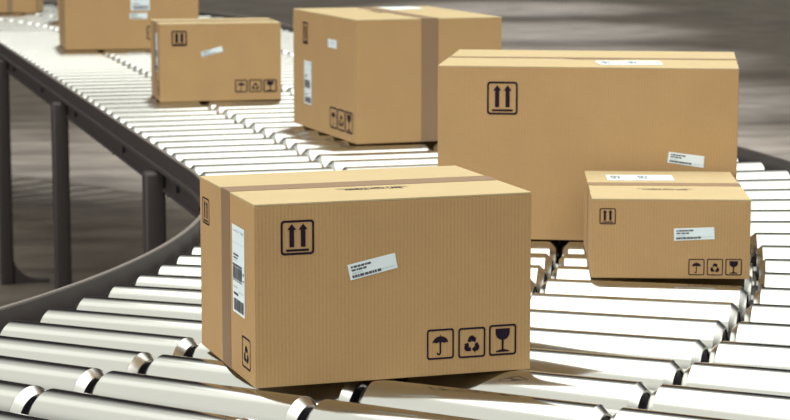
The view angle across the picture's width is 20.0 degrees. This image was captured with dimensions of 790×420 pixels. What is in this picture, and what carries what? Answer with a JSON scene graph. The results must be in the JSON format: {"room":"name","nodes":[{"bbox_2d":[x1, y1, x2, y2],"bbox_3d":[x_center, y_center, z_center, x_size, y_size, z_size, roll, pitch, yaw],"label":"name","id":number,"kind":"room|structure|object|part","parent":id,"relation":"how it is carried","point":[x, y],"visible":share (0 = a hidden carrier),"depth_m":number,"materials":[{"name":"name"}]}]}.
{"room":"distribution warehouse","nodes":[
{"label":"distribution warehouse","id":0,"kind":"room"},
{"bbox_2d":[0,0,789,306],"bbox_3d":[0.000,-3.639,42.418,140.000,0.100,135.000,0,8,0],"label":"floor","id":1,"kind":"structure","parent":0,"point":[106,209],"depth_m":27.25,"materials":[{"name":"concrete"}]},
{"bbox_2d":[0,1,789,419],"bbox_3d":[-1.873,-0.017,12.058,4.713,1.479,18.796,-3,9,-19],"label":"conveyor","id":2,"kind":"object","parent":1,"relation":"on","point":[123,341],"visible":0.59,"depth_m":5.37,"materials":[{"name":"grey metal"}]},
{"bbox_3d":[-2.414,-0.231,13.825,0.080,1.394,0.080,-2,9,-15],"label":"leg","id":3,"kind":"part","parent":2,"relation":"part of","materials":[{"name":"grey metal"}]},
{"bbox_2d":[0,0,42,12],"bbox_3d":[-3.029,-1.777,17.755,0.405,0.401,0.342,0,8,1],"label":"cardboard box","id":4,"kind":"object","parent":2,"relation":"on","point":[6,6],"visible":1,"depth_m":17.61,"materials":[{"name":"brown cardboard"}]},
{"bbox_3d":[-1.660,0.157,11.157,0.080,1.394,0.080,-2,9,-15],"label":"leg","id":5,"kind":"part","parent":2,"relation":"part of","materials":[{"name":"grey metal"}]},
{"bbox_3d":[-2.857,-0.612,11.566,2.591,0.154,14.897,-3,9,-19],"label":"rail","id":6,"kind":"part","parent":2,"relation":"part of","materials":[{"name":"grey metal"}]},
{"bbox_2d":[59,0,198,49],"bbox_3d":[-1.675,-1.290,13.992,0.817,0.521,0.621,-2,8,-12],"label":"cardboard box","id":7,"kind":"object","parent":2,"relation":"on","point":[83,24],"visible":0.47,"depth_m":13.69,"materials":[{"name":"brown cardboard"}]},
{"bbox_3d":[-0.906,0.546,8.489,0.080,1.394,0.080,-2,9,-15],"label":"leg","id":8,"kind":"part","parent":2,"relation":"part of","materials":[{"name":"grey metal"}]},
{"bbox_2d":[150,18,280,101],"bbox_3d":[-0.853,-0.718,10.609,0.571,0.362,0.389,-2,8,-12],"label":"cardboard box","id":9,"kind":"object","parent":2,"relation":"on","point":[201,59],"visible":1,"depth_m":10.43,"materials":[{"name":"brown cardboard"}]},
{"bbox_2d":[200,165,530,388],"bbox_3d":[-0.071,0.128,4.761,0.593,0.374,0.464,-3,9,-18],"label":"cardboard box","id":10,"kind":"object","parent":2,"relation":"on","point":[335,276],"visible":1,"depth_m":4.56,"materials":[{"name":"brown cardboard"}]},
{"bbox_2d":[293,6,501,143],"bbox_3d":[-0.005,-0.567,9.152,0.606,0.484,0.846,-3,9,-19],"label":"cardboard box","id":11,"kind":"object","parent":2,"relation":"on","point":[363,75],"visible":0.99,"depth_m":8.76,"materials":[{"name":"brown cardboard"}]},
{"bbox_3d":[-1.467,-0.694,12.132,3.942,0.154,18.798,-3,9,-20],"label":"rail","id":12,"kind":"part","parent":2,"relation":"part of","materials":[{"name":"grey metal"}]},
{"bbox_3d":[-2.161,-0.597,11.857,3.250,0.085,16.825,-3,9,-19],"label":"rail","id":13,"kind":"part","parent":2,"relation":"part of","materials":[{"name":"grey metal"}]},
{"bbox_2d":[438,49,738,239],"bbox_3d":[0.579,-0.203,6.614,0.844,0.495,0.625,1,8,7],"label":"cardboard box","id":14,"kind":"object","parent":2,"relation":"on","point":[534,121],"visible":0.73,"depth_m":6.31,"materials":[{"name":"brown cardboard"}]},
{"bbox_2d":[584,171,750,278],"bbox_3d":[0.719,0.033,5.993,0.407,0.207,0.558,0,8,3],"label":"cardboard box","id":15,"kind":"object","parent":2,"relation":"on","point":[638,224],"visible":1,"depth_m":5.72,"materials":[{"name":"brown cardboard"}]},
{"bbox_3d":[-1.809,-0.618,12.000,3.591,0.085,17.814,-3,9,-20],"label":"rail","id":16,"kind":"part","parent":2,"relation":"part of","materials":[{"name":"grey metal"}]}
]}

